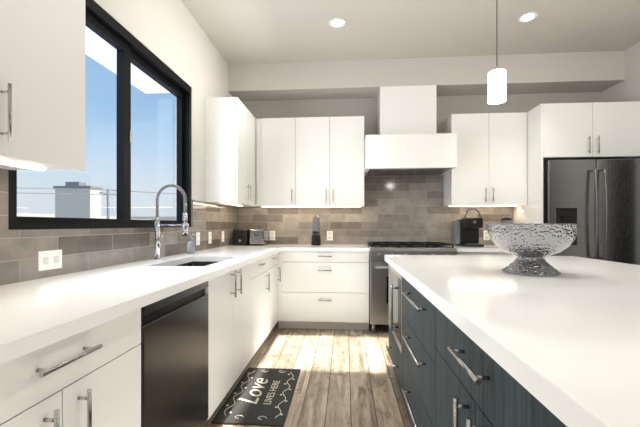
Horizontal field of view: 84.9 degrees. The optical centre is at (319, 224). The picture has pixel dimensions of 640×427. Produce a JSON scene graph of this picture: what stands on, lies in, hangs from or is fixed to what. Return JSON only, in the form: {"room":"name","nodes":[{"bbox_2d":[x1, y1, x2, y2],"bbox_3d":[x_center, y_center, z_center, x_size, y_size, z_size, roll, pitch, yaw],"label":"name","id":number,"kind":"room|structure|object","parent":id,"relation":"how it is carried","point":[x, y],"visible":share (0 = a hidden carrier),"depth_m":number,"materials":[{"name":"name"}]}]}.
{"room":"kitchen","nodes":[
{"label":"kitchen","id":0,"kind":"room"},
{"bbox_2d":[30,0,232,229],"bbox_3d":[-1.492,-0.380,-0.176,0.150,3.070,9.730,0,0,4],"label":"wall","id":1,"kind":"structure","parent":0,"point":[172,35],"depth_m":3.11,"materials":[{"name":"grey paint"}]},
{"bbox_2d":[0,0,84,170],"bbox_3d":[-1.186,-0.746,0.473,0.361,1.048,1.970,0,0,4],"label":"upper cabinet","id":2,"kind":"object","parent":1,"relation":"attached to","point":[42,85],"visible":1,"depth_m":1.25,"materials":[{"name":"white wood"}]},
{"bbox_2d":[8,0,190,229],"bbox_3d":[-1.290,-0.618,2.326,0.106,1.275,1.750,0,0,4],"label":"window","id":3,"kind":"structure","parent":1,"relation":"in","point":[103,24],"depth_m":2.29,"materials":[{"name":"black metal"}]},
{"bbox_2d":[0,168,236,285],"bbox_3d":[-1.256,0.007,1.962,0.008,0.475,5.130,0,0,4],"label":"backsplash","id":4,"kind":"structure","parent":1,"relation":"attached to","point":[86,249],"depth_m":1.95,"materials":[{"name":"tile"}]},
{"bbox_2d":[38,249,61,270],"bbox_3d":[-1.271,0.165,1.653,0.006,0.090,0.130,0,0,4],"label":"electrical outlet","id":5,"kind":"object","parent":4,"relation":"attached to","point":[50,260],"visible":1,"depth_m":1.64,"materials":[{"name":"white plastic"}]},
{"bbox_2d":[196,232,199,244],"bbox_3d":[-1.150,0.130,3.303,0.006,0.120,0.075,0,0,4],"label":"electrical outlet","id":6,"kind":"object","parent":4,"relation":"attached to","point":[197,238],"visible":1,"depth_m":3.30,"materials":[{"name":"white plastic"}]},
{"bbox_2d":[208,232,211,243],"bbox_3d":[-1.129,0.130,3.592,0.006,0.120,0.075,0,0,4],"label":"electrical outlet","id":7,"kind":"object","parent":4,"relation":"attached to","point":[209,237],"visible":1,"depth_m":3.57,"materials":[{"name":"white plastic"}]},
{"bbox_2d":[85,26,169,93],"bbox_3d":[-1.979,-1.945,2.762,1.248,0.200,4.220,0,0,4],"label":"roof","id":8,"kind":"structure","parent":1,"relation":"attached to","point":[104,59],"depth_m":3.92,"materials":[{"name":"white paint"}]},
{"bbox_2d":[205,97,258,206],"bbox_3d":[-0.928,-0.746,3.993,0.361,1.048,1.028,0,0,4],"label":"upper cabinet","id":9,"kind":"object","parent":1,"relation":"attached to","point":[230,151],"visible":1,"depth_m":3.49,"materials":[{"name":"white wood"}]},
{"bbox_2d":[202,322,411,426],"bbox_3d":[0.807,1.185,-0.345,4.760,0.060,9.730,0,0,4],"label":"floor","id":10,"kind":"structure","parent":0,"point":[346,378],"depth_m":2.67,"materials":[{"name":"brown wood"}]},
{"bbox_2d":[0,308,140,426],"bbox_3d":[-1.003,0.721,0.941,0.658,0.868,0.710,0,0,4],"label":"base cabinet","id":11,"kind":"object","parent":10,"relation":"on","point":[90,377],"depth_m":0.97,"materials":[{"name":"white wood"}]},
{"bbox_2d":[0,244,283,364],"bbox_3d":[-0.906,0.265,1.985,0.698,0.039,5.026,0,0,4],"label":"countertop","id":12,"kind":"structure","parent":11,"relation":"on","point":[36,314],"depth_m":1.28,"materials":[{"name":"white stone"}]},
{"bbox_2d":[153,184,188,259],"bbox_3d":[-1.040,-0.021,2.456,0.252,0.533,0.083,0,0,4],"label":"faucet","id":13,"kind":"object","parent":12,"relation":"on","point":[158,244],"visible":1,"depth_m":2.44,"materials":[{"name":"silver metal"}]},
{"bbox_2d":[187,234,194,253],"bbox_3d":[-1.086,0.160,2.947,0.067,0.170,0.064,0,0,4],"label":"soap bottle","id":14,"kind":"object","parent":12,"relation":"on","point":[190,246],"visible":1,"depth_m":2.92,"materials":[{"name":"blue"}]},
{"bbox_2d":[176,261,218,265],"bbox_3d":[-0.841,0.437,2.408,0.374,0.306,0.664,0,0,4],"label":"sink","id":15,"kind":"object","parent":12,"relation":"in","point":[199,263],"depth_m":2.73,"materials":[{"name":"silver metal"}]},
{"bbox_2d":[233,229,249,245],"bbox_3d":[-0.947,0.146,4.312,0.180,0.198,0.298,0,0,4],"label":"toaster","id":16,"kind":"object","parent":12,"relation":"on","point":[240,236],"visible":0.94,"depth_m":4.18,"materials":[{"name":"black plastic"}]},
{"bbox_2d":[249,229,267,245],"bbox_3d":[-0.750,0.146,4.298,0.175,0.198,0.298,0,0,4],"label":"toaster","id":17,"kind":"object","parent":12,"relation":"on","point":[258,237],"visible":1,"depth_m":4.17,"materials":[{"name":"silver metal"}]},
{"bbox_2d":[140,281,207,426],"bbox_3d":[-0.948,0.721,1.604,0.655,0.868,0.612,0,0,4],"label":"dishwasher","id":18,"kind":"object","parent":10,"relation":"on","point":[174,360],"visible":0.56,"depth_m":1.52,"materials":[{"name":"black metal"}]},
{"bbox_2d":[204,257,267,376],"bbox_3d":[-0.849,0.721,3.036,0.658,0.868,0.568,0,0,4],"label":"base cabinet","id":19,"kind":"object","parent":10,"relation":"on","point":[238,298],"depth_m":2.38,"materials":[{"name":"white wood"}]},
{"bbox_2d":[211,368,300,426],"bbox_3d":[-0.392,1.147,2.408,0.425,0.015,0.785,0,0,4],"label":"mat","id":20,"kind":"object","parent":10,"relation":"on","point":[260,396],"visible":1,"depth_m":2.29,"materials":[{"name":"grey fabric"}]},
{"bbox_2d":[268,253,279,334],"bbox_3d":[-0.808,0.721,3.594,0.658,0.868,0.550,0,0,4],"label":"base cabinet","id":21,"kind":"object","parent":10,"relation":"on","point":[273,268],"depth_m":3.55,"materials":[{"name":"white wood"}]},
{"bbox_2d":[278,251,368,329],"bbox_3d":[0.050,0.721,4.120,1.007,0.868,0.626,0,0,4],"label":"base cabinet","id":22,"kind":"object","parent":10,"relation":"on","point":[323,289],"depth_m":3.81,"materials":[{"name":"white wood"}]},
{"bbox_2d":[284,244,369,251],"bbox_3d":[0.088,0.265,4.092,0.933,0.039,0.676,0,0,4],"label":"countertop","id":23,"kind":"structure","parent":22,"relation":"on","point":[287,247],"depth_m":3.81,"materials":[{"name":"white stone"}]},
{"bbox_2d":[311,216,320,245],"bbox_3d":[-0.047,0.065,4.235,0.120,0.360,0.120,0,0,4],"label":"blender","id":24,"kind":"object","parent":23,"relation":"on","point":[316,239],"visible":1,"depth_m":4.19,"materials":[{"name":"black plastic"}]},
{"bbox_2d":[366,241,456,332],"bbox_3d":[0.998,0.677,3.969,0.894,0.955,0.758,0,0,4],"label":"range","id":25,"kind":"object","parent":10,"relation":"on","point":[379,287],"visible":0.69,"depth_m":3.69,"materials":[{"name":"silver metal"}]},
{"bbox_2d":[386,263,572,426],"bbox_3d":[1.108,0.725,1.166,1.442,0.859,3.288,0,0,4],"label":"kitchen island","id":26,"kind":"object","parent":10,"relation":"on","point":[445,378],"depth_m":1.22,"materials":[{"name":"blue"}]},
{"bbox_2d":[385,255,639,426],"bbox_3d":[1.143,0.269,1.154,1.470,0.049,3.370,0,0,4],"label":"island countertop","id":27,"kind":"structure","parent":26,"relation":"on","point":[572,337],"depth_m":0.90,"materials":[{"name":"white stone"}]},
{"bbox_2d":[486,223,579,276],"bbox_3d":[1.074,0.119,1.786,0.412,0.252,0.412,0,0,4],"label":"bowl","id":28,"kind":"object","parent":27,"relation":"on","point":[531,246],"visible":1,"depth_m":1.67,"materials":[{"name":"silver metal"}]},
{"bbox_2d":[457,252,513,255],"bbox_3d":[1.894,0.721,3.985,0.879,0.868,0.626,0,0,4],"label":"base cabinet","id":29,"kind":"object","parent":10,"relation":"on","point":[458,253],"depth_m":3.68,"materials":[{"name":"white"}]},
{"bbox_2d":[449,245,504,251],"bbox_3d":[1.891,0.265,3.970,0.881,0.039,0.656,0,0,4],"label":"countertop","id":30,"kind":"structure","parent":29,"relation":"on","point":[490,248],"depth_m":3.67,"materials":[{"name":"white stone"}]},
{"bbox_2d":[451,208,483,246],"bbox_3d":[1.707,0.025,4.064,0.270,0.439,0.323,0,0,4],"label":"coffee maker","id":31,"kind":"object","parent":30,"relation":"on","point":[465,231],"visible":1,"depth_m":4.04,"materials":[{"name":"black plastic"}]},
{"bbox_2d":[501,217,512,223],"bbox_3d":[2.174,0.075,4.072,0.140,0.340,0.140,0,0,4],"label":"coffee grinder","id":32,"kind":"object","parent":30,"relation":"on","point":[506,220],"visible":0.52,"depth_m":4.03,"materials":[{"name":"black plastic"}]},
{"bbox_2d":[514,101,639,223],"bbox_3d":[2.843,-0.058,3.910,1.018,2.425,0.641,0,0,4],"label":"surround","id":33,"kind":"object","parent":10,"relation":"on","point":[583,131],"visible":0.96,"depth_m":3.64,"materials":[{"name":"white wood"}]},
{"bbox_2d":[543,159,639,264],"bbox_3d":[2.839,0.242,3.841,0.930,1.825,0.722,0,0,4],"label":"refrigerator","id":34,"kind":"object","parent":10,"relation":"on","point":[598,200],"visible":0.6,"depth_m":3.56,"materials":[{"name":"grey metal"}]},
{"bbox_2d":[181,0,639,63],"bbox_3d":[0.807,-1.945,-0.345,4.760,0.060,9.730,0,0,4],"label":"ceiling","id":35,"kind":"structure","parent":0,"point":[254,31],"depth_m":3.41,"materials":[{"name":"grey paint"}]},
{"bbox_2d":[329,17,345,27],"bbox_3d":[0.163,-1.911,3.307,0.160,0.005,0.160,0,0,4],"label":"recessed light","id":36,"kind":"object","parent":35,"relation":"in","point":[337,22],"visible":1,"depth_m":3.30,"materials":[{"name":"white"}]},
{"bbox_2d":[488,0,505,103],"bbox_3d":[1.173,-1.367,2.320,0.120,1.094,0.120,0,0,4],"label":"pendant light","id":37,"kind":"object","parent":35,"relation":"hanging from","point":[497,85],"visible":1,"depth_m":2.28,"materials":[{"name":"white frosted glass"},{"name":"metal"}]},
{"bbox_2d":[518,12,537,21],"bbox_3d":[1.911,-1.911,3.219,0.160,0.005,0.160,0,0,4],"label":"recessed light","id":38,"kind":"object","parent":35,"relation":"in","point":[527,17],"visible":1,"depth_m":3.21,"materials":[{"name":"white"}]},
{"bbox_2d":[241,92,601,206],"bbox_3d":[1.158,-0.380,4.432,4.460,3.070,0.150,0,0,4],"label":"wall","id":39,"kind":"structure","parent":0,"point":[446,107],"depth_m":4.39,"materials":[{"name":"grey paint"}]},
{"bbox_2d":[256,116,363,206],"bbox_3d":[-0.113,-0.746,4.267,1.285,1.048,0.361,0,0,4],"label":"upper cabinet","id":40,"kind":"object","parent":39,"relation":"attached to","point":[310,162],"visible":1,"depth_m":4.12,"materials":[{"name":"white wood"}]},
{"bbox_2d":[237,175,513,244],"bbox_3d":[0.647,-0.193,4.390,3.432,0.876,0.008,0,0,4],"label":"backsplash","id":41,"kind":"structure","parent":39,"relation":"attached to","point":[405,208],"depth_m":4.38,"materials":[{"name":"tile"}]},
{"bbox_2d":[269,231,274,239],"bbox_3d":[-0.609,0.135,4.475,0.075,0.120,0.006,0,0,4],"label":"electrical outlet","id":42,"kind":"object","parent":41,"relation":"attached to","point":[271,235],"visible":1,"depth_m":4.47,"materials":[{"name":"white plastic"}]},
{"bbox_2d":[327,231,332,239],"bbox_3d":[0.124,0.135,4.421,0.075,0.120,0.006,0,0,4],"label":"electrical outlet","id":43,"kind":"object","parent":41,"relation":"attached to","point":[329,235],"visible":1,"depth_m":4.42,"materials":[{"name":"white plastic"}]},
{"bbox_2d":[483,230,489,239],"bbox_3d":[2.039,0.125,4.281,0.075,0.120,0.006,0,0,4],"label":"electrical outlet","id":44,"kind":"object","parent":41,"relation":"attached to","point":[486,236],"visible":0.79,"depth_m":4.28,"materials":[{"name":"white plastic"}]},
{"bbox_2d":[364,85,456,175],"bbox_3d":[1.006,-1.100,4.076,0.970,0.988,0.578,0,0,4],"label":"range hood","id":45,"kind":"object","parent":39,"relation":"attached to","point":[406,140],"visible":1,"depth_m":3.90,"materials":[{"name":"white painted wood"}]},
{"bbox_2d":[443,112,526,206],"bbox_3d":[1.927,-0.746,4.117,0.831,1.048,0.361,0,0,4],"label":"upper cabinet","id":46,"kind":"object","parent":39,"relation":"attached to","point":[490,169],"visible":1,"depth_m":3.97,"materials":[{"name":"white wood"}]},
{"bbox_2d":[228,51,624,100],"bbox_3d":[1.139,-1.755,4.183,4.460,0.320,0.350,0,0,4],"label":"soffit","id":47,"kind":"structure","parent":0,"point":[579,72],"depth_m":4.03,"materials":[{"name":"grey paint"}]},
{"bbox_2d":[602,42,639,158],"bbox_3d":[3.106,-0.380,-0.514,0.150,3.070,9.730,0,0,4],"label":"wall","id":48,"kind":"structure","parent":0,"point":[627,89],"depth_m":3.78,"materials":[{"name":"grey paint"}]},
{"label":"outside","id":49,"kind":"structure","parent":0,"visible":0},
{"bbox_3d":[-95.036,6.255,82.181,198.400,0.200,350.000,0,0,4],"label":"ground","id":50,"kind":"structure","parent":49,"visible":0},
{"bbox_2d":[17,182,175,220],"bbox_3d":[-58.160,-0.745,88.484,111.032,13.800,152.026,0,0,4],"label":"buildings","id":51,"kind":"structure","parent":50,"relation":"on","point":[81,195],"depth_m":61.40,"materials":[{"name":"beige concrete"}]}
]}

